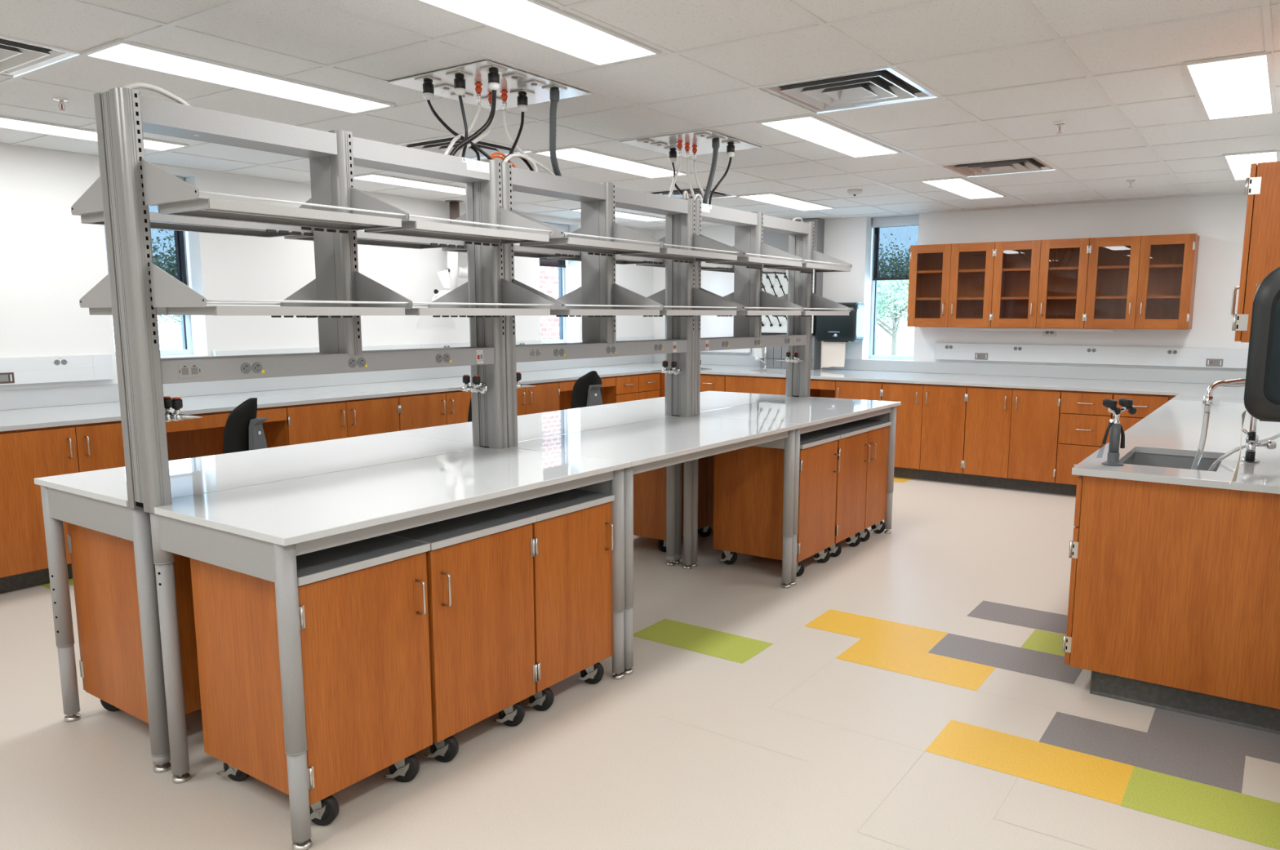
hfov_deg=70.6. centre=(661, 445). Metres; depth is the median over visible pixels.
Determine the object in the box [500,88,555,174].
gas hose
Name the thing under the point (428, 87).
cable
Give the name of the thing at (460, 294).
shelf
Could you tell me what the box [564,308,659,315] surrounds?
tray
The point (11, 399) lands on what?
backsplash
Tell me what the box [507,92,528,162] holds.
cable
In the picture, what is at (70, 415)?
countertop
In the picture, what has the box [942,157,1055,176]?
ceiling vent
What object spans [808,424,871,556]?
base cabinet
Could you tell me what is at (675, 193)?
ceiling vent
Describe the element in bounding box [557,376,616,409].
apron
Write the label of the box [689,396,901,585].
lab table
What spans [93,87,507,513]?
frame
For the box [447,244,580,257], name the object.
tray
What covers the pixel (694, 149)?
gas hose
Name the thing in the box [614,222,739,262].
shelf
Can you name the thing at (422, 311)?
tray
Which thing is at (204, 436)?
panel
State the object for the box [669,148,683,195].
cable
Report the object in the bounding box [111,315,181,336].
tree
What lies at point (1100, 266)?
shelf
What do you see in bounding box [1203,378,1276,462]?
gooseneck faucet
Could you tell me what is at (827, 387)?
apron
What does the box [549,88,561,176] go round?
conduit
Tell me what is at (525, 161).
power cable
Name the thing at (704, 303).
shelf
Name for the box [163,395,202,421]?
tap
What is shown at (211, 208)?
tray
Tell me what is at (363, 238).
tray
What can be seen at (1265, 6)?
grid
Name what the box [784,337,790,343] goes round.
outlet
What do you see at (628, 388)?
base cabinet
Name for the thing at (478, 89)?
gas hose
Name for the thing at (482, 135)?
gas hose
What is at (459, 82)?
cable
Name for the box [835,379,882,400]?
base cabinet
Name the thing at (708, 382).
base cabinet
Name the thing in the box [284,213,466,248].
shelf
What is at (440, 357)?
outlet
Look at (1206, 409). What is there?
hose
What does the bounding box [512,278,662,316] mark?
shelf
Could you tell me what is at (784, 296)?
shelf
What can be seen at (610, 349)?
outlet
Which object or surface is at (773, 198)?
recessed light
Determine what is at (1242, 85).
recessed light
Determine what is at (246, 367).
outlet
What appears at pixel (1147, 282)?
upper cabinet
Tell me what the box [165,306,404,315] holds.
tray
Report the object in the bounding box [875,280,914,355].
tree
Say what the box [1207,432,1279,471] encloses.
supply hose
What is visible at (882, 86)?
ceiling vent
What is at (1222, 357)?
raceway
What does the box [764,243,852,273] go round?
shelf
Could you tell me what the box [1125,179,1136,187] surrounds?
sprinkler head
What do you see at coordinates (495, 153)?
cable
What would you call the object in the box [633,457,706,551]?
base cabinet
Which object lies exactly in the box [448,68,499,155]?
cable
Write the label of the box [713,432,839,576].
base cabinet
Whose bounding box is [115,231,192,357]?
window
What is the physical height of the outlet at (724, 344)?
0.037 m
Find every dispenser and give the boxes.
[754,347,764,358]
[816,302,864,342]
[1243,266,1279,422]
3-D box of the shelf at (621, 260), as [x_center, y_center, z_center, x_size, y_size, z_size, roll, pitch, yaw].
[-0.292,-1.099,5.002,0.304,0.167,0.738,6,10,34]
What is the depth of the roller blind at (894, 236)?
9.44 m
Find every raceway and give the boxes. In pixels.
[0,353,114,385]
[654,337,665,339]
[934,342,1248,368]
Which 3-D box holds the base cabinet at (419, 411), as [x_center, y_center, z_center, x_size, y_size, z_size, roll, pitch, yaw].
[-1.948,-0.018,7.452,0.618,0.886,0.937,6,10,34]
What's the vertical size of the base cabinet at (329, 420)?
0.886 m
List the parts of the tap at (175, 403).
knob, knob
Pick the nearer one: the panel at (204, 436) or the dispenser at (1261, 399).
the dispenser at (1261, 399)
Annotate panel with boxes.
[165,405,287,460]
[387,60,591,110]
[618,129,760,156]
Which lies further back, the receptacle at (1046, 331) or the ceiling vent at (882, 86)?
the receptacle at (1046, 331)
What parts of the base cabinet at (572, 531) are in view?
brake lever, door, brake lever, handle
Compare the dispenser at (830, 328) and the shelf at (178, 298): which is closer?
the shelf at (178, 298)
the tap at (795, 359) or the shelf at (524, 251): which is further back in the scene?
the tap at (795, 359)
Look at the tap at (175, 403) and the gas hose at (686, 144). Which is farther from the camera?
the gas hose at (686, 144)
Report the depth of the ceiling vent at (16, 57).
3.59 m
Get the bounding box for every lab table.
[34,432,483,773]
[149,447,631,849]
[386,407,675,565]
[511,415,800,674]
[584,391,792,563]
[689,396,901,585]
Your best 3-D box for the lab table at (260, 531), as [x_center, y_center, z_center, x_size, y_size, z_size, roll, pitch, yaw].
[-0.874,0.575,3.296,0.764,0.914,1.541,6,10,34]
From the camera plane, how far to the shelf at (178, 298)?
2.73 m
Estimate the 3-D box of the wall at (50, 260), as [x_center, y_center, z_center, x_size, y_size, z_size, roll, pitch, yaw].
[-3.144,-0.821,6.965,0.260,2.610,10.860,6,10,34]
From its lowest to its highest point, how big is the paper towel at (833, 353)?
0.278 m
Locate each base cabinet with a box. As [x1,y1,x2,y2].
[0,420,124,593]
[66,522,201,729]
[190,533,432,825]
[262,395,399,448]
[387,508,537,762]
[396,390,471,431]
[493,488,614,711]
[516,381,559,415]
[601,372,659,404]
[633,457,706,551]
[663,373,725,396]
[697,454,714,537]
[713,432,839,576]
[724,374,820,396]
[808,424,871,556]
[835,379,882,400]
[841,419,891,541]
[881,382,967,484]
[962,386,1061,493]
[1055,390,1168,495]
[1062,475,1279,734]
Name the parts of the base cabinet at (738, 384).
drawer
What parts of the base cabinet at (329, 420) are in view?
door, handle, handle, door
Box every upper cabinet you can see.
[906,241,995,327]
[991,237,1089,328]
[1084,233,1199,329]
[1231,160,1279,342]
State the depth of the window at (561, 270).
9.98 m
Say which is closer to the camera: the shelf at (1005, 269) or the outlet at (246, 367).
the outlet at (246, 367)
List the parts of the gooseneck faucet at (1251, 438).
spout, valve knob, valve handle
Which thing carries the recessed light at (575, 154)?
in the ceiling
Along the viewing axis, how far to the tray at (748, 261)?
5.39 m
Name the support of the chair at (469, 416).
on the floor
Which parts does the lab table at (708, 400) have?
leg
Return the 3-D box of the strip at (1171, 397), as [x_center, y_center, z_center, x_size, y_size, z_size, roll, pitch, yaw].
[3.998,0.048,7.078,0.093,0.886,0.020,6,10,34]
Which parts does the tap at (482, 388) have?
knob, knob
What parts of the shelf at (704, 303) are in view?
retaining rod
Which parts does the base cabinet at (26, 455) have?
door, handle, handle, door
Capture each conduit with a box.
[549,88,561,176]
[702,137,719,204]
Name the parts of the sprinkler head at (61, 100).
frame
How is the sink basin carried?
in the countertop at (1174, 428)
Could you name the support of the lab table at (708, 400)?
on the floor
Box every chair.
[222,397,267,453]
[467,399,471,422]
[571,370,603,408]
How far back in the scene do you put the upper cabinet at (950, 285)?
8.82 m
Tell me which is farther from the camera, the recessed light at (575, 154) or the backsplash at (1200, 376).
the backsplash at (1200, 376)
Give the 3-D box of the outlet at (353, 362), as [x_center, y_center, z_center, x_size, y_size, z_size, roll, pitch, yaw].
[-1.123,-0.307,3.347,0.002,0.037,0.085,6,10,34]
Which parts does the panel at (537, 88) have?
plate, plate, plate, plate, plate, plate, plate, plate, plate, plate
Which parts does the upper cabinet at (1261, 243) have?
handle, handle, door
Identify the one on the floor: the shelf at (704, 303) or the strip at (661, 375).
the strip at (661, 375)
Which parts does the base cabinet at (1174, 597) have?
door, drawer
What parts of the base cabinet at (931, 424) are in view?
door, door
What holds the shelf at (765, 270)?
attached to the frame at (749, 227)
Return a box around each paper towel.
[820,341,845,367]
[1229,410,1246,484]
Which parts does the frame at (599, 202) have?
data plate, panel, service rail, panel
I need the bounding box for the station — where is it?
[1102,398,1136,466]
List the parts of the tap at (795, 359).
knob, knob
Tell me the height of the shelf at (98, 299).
0.167 m
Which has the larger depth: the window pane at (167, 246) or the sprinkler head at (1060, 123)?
the window pane at (167, 246)
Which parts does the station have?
valve rod, lever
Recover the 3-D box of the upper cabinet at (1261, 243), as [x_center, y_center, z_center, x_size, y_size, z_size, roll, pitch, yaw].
[2.373,-0.698,3.384,0.372,0.600,0.936,6,10,34]
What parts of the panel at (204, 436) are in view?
panel, panel, support rail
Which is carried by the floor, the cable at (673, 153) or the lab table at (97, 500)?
the lab table at (97, 500)
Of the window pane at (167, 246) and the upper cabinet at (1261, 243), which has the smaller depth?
the upper cabinet at (1261, 243)
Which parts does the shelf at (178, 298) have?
retaining rod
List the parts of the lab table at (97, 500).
leg, leg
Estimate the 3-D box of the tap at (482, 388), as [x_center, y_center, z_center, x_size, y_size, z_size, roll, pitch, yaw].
[-0.816,-0.264,3.938,0.213,0.088,0.110,6,10,34]
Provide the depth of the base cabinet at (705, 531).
6.04 m
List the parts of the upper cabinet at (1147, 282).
door, door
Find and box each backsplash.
[0,354,653,410]
[653,353,759,366]
[822,359,1246,383]
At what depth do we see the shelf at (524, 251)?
4.50 m
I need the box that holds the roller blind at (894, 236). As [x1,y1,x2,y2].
[872,214,919,280]
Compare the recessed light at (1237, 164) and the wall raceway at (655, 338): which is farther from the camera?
the wall raceway at (655, 338)
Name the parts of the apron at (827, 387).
panel, support rail, panel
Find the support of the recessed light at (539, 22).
in the ceiling
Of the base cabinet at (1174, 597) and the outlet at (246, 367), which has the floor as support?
the base cabinet at (1174, 597)
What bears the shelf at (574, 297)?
attached to the frame at (599, 202)
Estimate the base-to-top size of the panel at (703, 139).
0.015 m
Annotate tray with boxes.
[81,211,313,237]
[89,306,166,315]
[157,198,401,231]
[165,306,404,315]
[285,230,464,248]
[364,220,549,244]
[418,307,550,315]
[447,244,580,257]
[519,236,659,254]
[547,253,662,264]
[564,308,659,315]
[620,247,737,262]
[640,261,733,268]
[662,309,736,315]
[705,256,802,267]
[705,267,786,272]
[747,310,800,315]
[766,262,850,272]
[804,311,848,315]
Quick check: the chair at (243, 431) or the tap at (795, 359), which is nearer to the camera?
the chair at (243, 431)
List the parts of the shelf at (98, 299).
retaining rod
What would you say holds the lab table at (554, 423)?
on the floor
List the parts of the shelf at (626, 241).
retaining rod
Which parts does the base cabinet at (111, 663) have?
door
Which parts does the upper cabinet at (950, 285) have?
door, door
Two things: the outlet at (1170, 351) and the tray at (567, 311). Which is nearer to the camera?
the tray at (567, 311)
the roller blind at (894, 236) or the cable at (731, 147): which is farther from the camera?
the roller blind at (894, 236)
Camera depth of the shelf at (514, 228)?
3.52 m
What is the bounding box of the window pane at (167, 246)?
[99,170,186,284]
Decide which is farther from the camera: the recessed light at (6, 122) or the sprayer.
the sprayer
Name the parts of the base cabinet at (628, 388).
drawer, drawer, drawer, drawer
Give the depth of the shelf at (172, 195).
2.77 m
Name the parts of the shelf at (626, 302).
retaining rod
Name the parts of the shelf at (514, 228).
retaining rod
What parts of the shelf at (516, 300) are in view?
retaining rod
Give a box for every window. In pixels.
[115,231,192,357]
[542,266,565,343]
[869,227,913,359]
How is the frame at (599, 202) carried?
on the lab table at (649, 445)
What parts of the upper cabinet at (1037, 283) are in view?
door, door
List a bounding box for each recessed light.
[0,115,189,151]
[80,38,395,114]
[354,173,465,195]
[413,0,662,66]
[532,146,689,178]
[569,208,665,221]
[736,192,835,210]
[756,114,901,157]
[919,176,1006,199]
[1182,51,1276,119]
[1222,149,1279,180]
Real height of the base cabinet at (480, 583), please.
0.782 m
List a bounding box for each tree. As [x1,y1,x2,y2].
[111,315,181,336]
[875,280,908,355]
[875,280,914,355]
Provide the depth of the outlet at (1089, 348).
8.30 m
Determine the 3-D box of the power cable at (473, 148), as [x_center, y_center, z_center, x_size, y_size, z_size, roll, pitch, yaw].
[-0.825,-1.219,3.878,0.017,0.158,0.124,6,10,37]
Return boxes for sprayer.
[755,346,767,368]
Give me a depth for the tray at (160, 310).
2.94 m
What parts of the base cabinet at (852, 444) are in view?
brake lever, door, brake lever, handle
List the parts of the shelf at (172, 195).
retaining rod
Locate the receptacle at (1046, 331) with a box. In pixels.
[1044,330,1053,333]
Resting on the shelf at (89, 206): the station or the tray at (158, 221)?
the tray at (158, 221)
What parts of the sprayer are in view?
post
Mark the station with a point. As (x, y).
(1115, 427)
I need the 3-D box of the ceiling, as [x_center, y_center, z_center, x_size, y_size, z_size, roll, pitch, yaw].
[-0.386,-1.710,4.751,6.620,0.001,10.600,6,10,34]
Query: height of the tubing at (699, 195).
0.130 m
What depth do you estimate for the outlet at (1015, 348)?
8.66 m
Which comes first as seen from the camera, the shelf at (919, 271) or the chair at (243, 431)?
the chair at (243, 431)
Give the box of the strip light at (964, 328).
[963,327,1115,331]
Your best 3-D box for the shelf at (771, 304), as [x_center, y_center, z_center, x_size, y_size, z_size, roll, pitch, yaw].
[0.554,-0.859,5.432,0.304,0.167,0.738,6,10,34]
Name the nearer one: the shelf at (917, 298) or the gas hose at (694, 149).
the gas hose at (694, 149)
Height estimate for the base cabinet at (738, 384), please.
0.886 m
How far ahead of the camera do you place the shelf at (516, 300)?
3.61 m
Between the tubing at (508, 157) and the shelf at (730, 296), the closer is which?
the tubing at (508, 157)
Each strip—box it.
[659,372,664,396]
[1168,395,1176,399]
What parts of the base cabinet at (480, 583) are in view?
brake lever, handle, door, brake lever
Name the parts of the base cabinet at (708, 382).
drawer, drawer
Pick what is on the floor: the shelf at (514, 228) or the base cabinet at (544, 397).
the base cabinet at (544, 397)
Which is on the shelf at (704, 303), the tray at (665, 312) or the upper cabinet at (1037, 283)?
the tray at (665, 312)
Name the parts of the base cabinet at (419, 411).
door, handle, door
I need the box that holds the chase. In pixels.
[760,218,824,368]
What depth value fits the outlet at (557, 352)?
4.27 m
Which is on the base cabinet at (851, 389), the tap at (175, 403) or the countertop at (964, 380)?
the countertop at (964, 380)
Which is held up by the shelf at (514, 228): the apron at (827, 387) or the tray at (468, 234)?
the tray at (468, 234)
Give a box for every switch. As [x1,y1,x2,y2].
[475,350,483,363]
[672,342,676,351]
[705,340,709,350]
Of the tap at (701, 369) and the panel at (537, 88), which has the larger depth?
the tap at (701, 369)
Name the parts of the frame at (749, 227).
panel, service rail, panel, data plate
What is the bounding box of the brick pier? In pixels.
[539,266,559,339]
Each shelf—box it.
[71,176,313,237]
[79,274,317,317]
[141,158,408,233]
[149,261,411,317]
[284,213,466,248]
[352,186,553,246]
[356,271,554,317]
[413,281,468,316]
[441,226,581,257]
[511,208,662,256]
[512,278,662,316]
[546,236,665,264]
[555,286,582,316]
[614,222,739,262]
[614,283,738,316]
[635,245,734,270]
[643,288,665,316]
[700,234,804,269]
[700,287,803,316]
[701,251,788,274]
[716,292,733,316]
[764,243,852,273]
[764,291,850,316]
[772,293,787,315]
[915,297,983,300]
[917,269,985,274]
[1000,296,1076,299]
[1002,266,1078,272]
[1095,295,1180,298]
[1097,263,1182,270]
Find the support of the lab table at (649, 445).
on the floor
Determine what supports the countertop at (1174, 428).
on the base cabinet
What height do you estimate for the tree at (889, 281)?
4.924 m
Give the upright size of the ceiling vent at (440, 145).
0.146 m
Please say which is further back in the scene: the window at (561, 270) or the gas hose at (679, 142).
the window at (561, 270)
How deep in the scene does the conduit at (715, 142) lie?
5.23 m
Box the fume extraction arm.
[416,200,467,327]
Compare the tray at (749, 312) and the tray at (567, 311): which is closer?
the tray at (567, 311)
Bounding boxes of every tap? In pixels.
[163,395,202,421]
[448,374,487,394]
[516,372,536,388]
[650,360,681,375]
[700,360,712,371]
[777,351,802,363]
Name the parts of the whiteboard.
frame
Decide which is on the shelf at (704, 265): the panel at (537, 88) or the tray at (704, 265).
the tray at (704, 265)
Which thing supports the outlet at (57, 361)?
attached to the raceway at (58, 368)
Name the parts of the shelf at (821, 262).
retaining rod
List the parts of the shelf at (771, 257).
retaining rod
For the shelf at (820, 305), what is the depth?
6.32 m
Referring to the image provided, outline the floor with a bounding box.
[0,476,1279,849]
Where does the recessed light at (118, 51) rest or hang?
in the ceiling
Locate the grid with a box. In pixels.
[0,0,1279,230]
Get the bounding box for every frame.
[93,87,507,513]
[501,161,695,447]
[693,199,814,416]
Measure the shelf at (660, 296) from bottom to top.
0.167 m
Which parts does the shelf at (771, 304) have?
retaining rod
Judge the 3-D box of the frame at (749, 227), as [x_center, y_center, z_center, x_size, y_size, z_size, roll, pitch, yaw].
[0.565,-0.870,5.867,0.181,1.252,1.550,6,10,34]
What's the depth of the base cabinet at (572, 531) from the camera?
3.49 m
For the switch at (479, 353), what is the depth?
3.85 m
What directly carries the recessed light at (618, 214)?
in the ceiling
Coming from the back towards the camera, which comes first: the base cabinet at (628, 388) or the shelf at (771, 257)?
the base cabinet at (628, 388)
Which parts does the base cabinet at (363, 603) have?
brake lever, brake lever, door, brake lever, handle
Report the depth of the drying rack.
9.88 m
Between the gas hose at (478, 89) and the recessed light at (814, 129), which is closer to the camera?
the gas hose at (478, 89)
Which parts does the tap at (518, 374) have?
knob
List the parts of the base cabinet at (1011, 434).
door, door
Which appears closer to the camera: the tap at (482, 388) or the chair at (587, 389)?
the tap at (482, 388)
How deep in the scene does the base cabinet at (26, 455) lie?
4.91 m
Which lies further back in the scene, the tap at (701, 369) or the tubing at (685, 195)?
the tap at (701, 369)
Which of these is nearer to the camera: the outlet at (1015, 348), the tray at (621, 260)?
the tray at (621, 260)
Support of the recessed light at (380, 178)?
in the ceiling
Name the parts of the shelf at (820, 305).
retaining rod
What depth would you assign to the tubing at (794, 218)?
6.31 m
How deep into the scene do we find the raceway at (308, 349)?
7.60 m
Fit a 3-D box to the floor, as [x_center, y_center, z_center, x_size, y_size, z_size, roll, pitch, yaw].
[-0.391,0.773,5.112,6.620,0.001,10.600,6,10,34]
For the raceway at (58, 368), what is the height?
0.166 m
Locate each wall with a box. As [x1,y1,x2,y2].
[0,143,653,390]
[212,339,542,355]
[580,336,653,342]
[653,193,1248,371]
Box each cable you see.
[422,80,493,159]
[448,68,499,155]
[453,74,467,157]
[462,142,479,160]
[487,151,515,167]
[491,155,503,159]
[502,152,533,170]
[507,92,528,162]
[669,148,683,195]
[708,142,734,204]
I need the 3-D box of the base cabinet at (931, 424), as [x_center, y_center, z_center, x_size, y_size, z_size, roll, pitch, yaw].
[2.505,-0.146,8.390,0.772,0.886,0.618,6,10,34]
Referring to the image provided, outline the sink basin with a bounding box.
[1122,452,1222,471]
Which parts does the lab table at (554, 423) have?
leg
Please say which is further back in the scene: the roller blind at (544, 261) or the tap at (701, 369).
the roller blind at (544, 261)
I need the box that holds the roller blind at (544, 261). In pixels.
[539,222,568,267]
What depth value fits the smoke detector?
7.36 m
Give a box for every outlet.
[53,357,68,364]
[240,362,264,373]
[347,357,367,368]
[435,353,452,363]
[553,348,565,356]
[606,346,616,353]
[653,343,662,351]
[721,341,728,346]
[754,339,760,345]
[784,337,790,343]
[1013,346,1022,350]
[1042,330,1056,336]
[1087,346,1095,351]
[1167,348,1178,354]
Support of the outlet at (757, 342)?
attached to the frame at (749, 227)
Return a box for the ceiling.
[0,0,1279,229]
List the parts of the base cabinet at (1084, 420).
drawer, drawer, drawer, drawer, drawer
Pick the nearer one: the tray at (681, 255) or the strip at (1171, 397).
the tray at (681, 255)
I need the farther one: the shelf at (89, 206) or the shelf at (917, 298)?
the shelf at (917, 298)
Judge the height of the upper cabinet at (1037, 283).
0.790 m
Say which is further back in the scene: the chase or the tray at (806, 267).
the chase
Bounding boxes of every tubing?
[123,82,198,135]
[502,152,537,171]
[682,190,688,198]
[693,193,702,203]
[791,217,803,222]
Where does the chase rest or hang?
attached to the wall at (1219, 220)
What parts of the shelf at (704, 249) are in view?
retaining rod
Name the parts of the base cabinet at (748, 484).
brake lever, door, brake lever, handle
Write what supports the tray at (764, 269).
on the shelf at (765, 270)
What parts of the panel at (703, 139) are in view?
plate, plate, plate, plate, plate, plate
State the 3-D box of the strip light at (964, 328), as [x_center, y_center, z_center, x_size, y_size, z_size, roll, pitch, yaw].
[3.483,-1.080,8.403,1.324,0.027,0.044,6,10,34]
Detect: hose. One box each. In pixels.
[444,81,482,154]
[458,92,493,157]
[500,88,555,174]
[666,140,682,196]
[684,142,694,198]
[692,144,708,204]
[1191,404,1210,469]
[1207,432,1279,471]
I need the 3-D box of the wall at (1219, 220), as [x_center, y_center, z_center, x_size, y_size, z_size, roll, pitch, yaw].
[2.782,-1.147,9.288,6.820,2.610,0.260,6,10,34]
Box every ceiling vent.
[0,37,75,75]
[398,136,528,159]
[649,187,735,199]
[760,67,935,112]
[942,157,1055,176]
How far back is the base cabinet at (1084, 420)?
7.39 m
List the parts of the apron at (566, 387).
panel, support rail, panel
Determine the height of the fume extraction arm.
1.148 m
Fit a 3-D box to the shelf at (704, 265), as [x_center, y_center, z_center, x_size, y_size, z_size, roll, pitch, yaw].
[0.165,-1.194,5.656,0.304,0.167,0.738,6,10,34]
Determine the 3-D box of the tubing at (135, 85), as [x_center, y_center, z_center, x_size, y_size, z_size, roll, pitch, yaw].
[-1.537,-1.033,2.760,0.017,0.129,0.251,6,10,34]
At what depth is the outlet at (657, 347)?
4.93 m
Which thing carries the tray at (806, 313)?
on the shelf at (820, 305)
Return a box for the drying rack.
[761,269,816,335]
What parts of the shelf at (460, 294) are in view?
retaining rod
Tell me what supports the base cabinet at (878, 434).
on the floor
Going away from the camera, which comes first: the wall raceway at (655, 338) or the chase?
the chase
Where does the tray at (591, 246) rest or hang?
on the shelf at (626, 241)
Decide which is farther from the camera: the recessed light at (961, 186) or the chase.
the chase
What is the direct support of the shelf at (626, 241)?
attached to the frame at (599, 202)
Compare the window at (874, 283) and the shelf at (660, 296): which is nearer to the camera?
the shelf at (660, 296)
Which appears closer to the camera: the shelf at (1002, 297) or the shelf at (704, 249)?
the shelf at (704, 249)
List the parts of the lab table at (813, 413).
leg, leg, rail, leg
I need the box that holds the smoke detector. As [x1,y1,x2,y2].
[847,188,862,195]
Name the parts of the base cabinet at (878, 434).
brake lever, handle, brake lever, door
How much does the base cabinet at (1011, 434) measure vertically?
0.886 m
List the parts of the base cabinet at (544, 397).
door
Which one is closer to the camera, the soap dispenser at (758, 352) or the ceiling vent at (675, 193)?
the ceiling vent at (675, 193)
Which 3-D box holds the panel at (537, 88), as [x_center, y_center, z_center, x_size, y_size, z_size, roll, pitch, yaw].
[-0.758,-1.595,4.044,0.607,0.015,0.656,6,10,34]
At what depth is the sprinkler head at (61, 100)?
4.30 m
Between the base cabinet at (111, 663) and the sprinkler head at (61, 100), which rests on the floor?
the base cabinet at (111, 663)
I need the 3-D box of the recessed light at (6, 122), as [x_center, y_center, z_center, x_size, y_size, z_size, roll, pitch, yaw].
[-3.332,-1.748,5.016,0.306,0.011,1.266,6,10,34]
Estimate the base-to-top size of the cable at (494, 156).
0.114 m
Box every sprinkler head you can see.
[53,97,69,111]
[1053,120,1066,133]
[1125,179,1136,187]
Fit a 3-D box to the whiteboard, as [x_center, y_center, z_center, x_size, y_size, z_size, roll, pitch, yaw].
[0.672,-1.569,10.514,0.850,0.962,0.045,6,10,34]
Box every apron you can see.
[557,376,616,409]
[809,378,835,397]
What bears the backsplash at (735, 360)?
attached to the wall at (1219, 220)
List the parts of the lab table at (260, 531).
leg, leg, rail, leg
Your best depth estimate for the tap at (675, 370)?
5.18 m
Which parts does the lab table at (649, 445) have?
leg, leg, rail, leg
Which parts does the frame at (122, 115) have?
panel, data plate, panel, service rail, panel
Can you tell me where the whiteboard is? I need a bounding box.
[700,270,751,353]
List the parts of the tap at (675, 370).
knob, knob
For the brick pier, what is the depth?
10.51 m
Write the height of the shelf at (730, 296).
0.167 m
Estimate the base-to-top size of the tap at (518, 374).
0.088 m
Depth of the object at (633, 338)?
10.72 m
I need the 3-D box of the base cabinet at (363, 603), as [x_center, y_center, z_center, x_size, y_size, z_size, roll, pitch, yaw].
[-1.097,0.701,2.891,0.607,0.782,0.468,6,10,34]
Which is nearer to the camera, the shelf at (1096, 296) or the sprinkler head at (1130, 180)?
the sprinkler head at (1130, 180)
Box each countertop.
[0,366,660,431]
[600,362,1244,395]
[1071,392,1279,493]
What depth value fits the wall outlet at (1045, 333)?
8.52 m
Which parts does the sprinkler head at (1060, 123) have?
frame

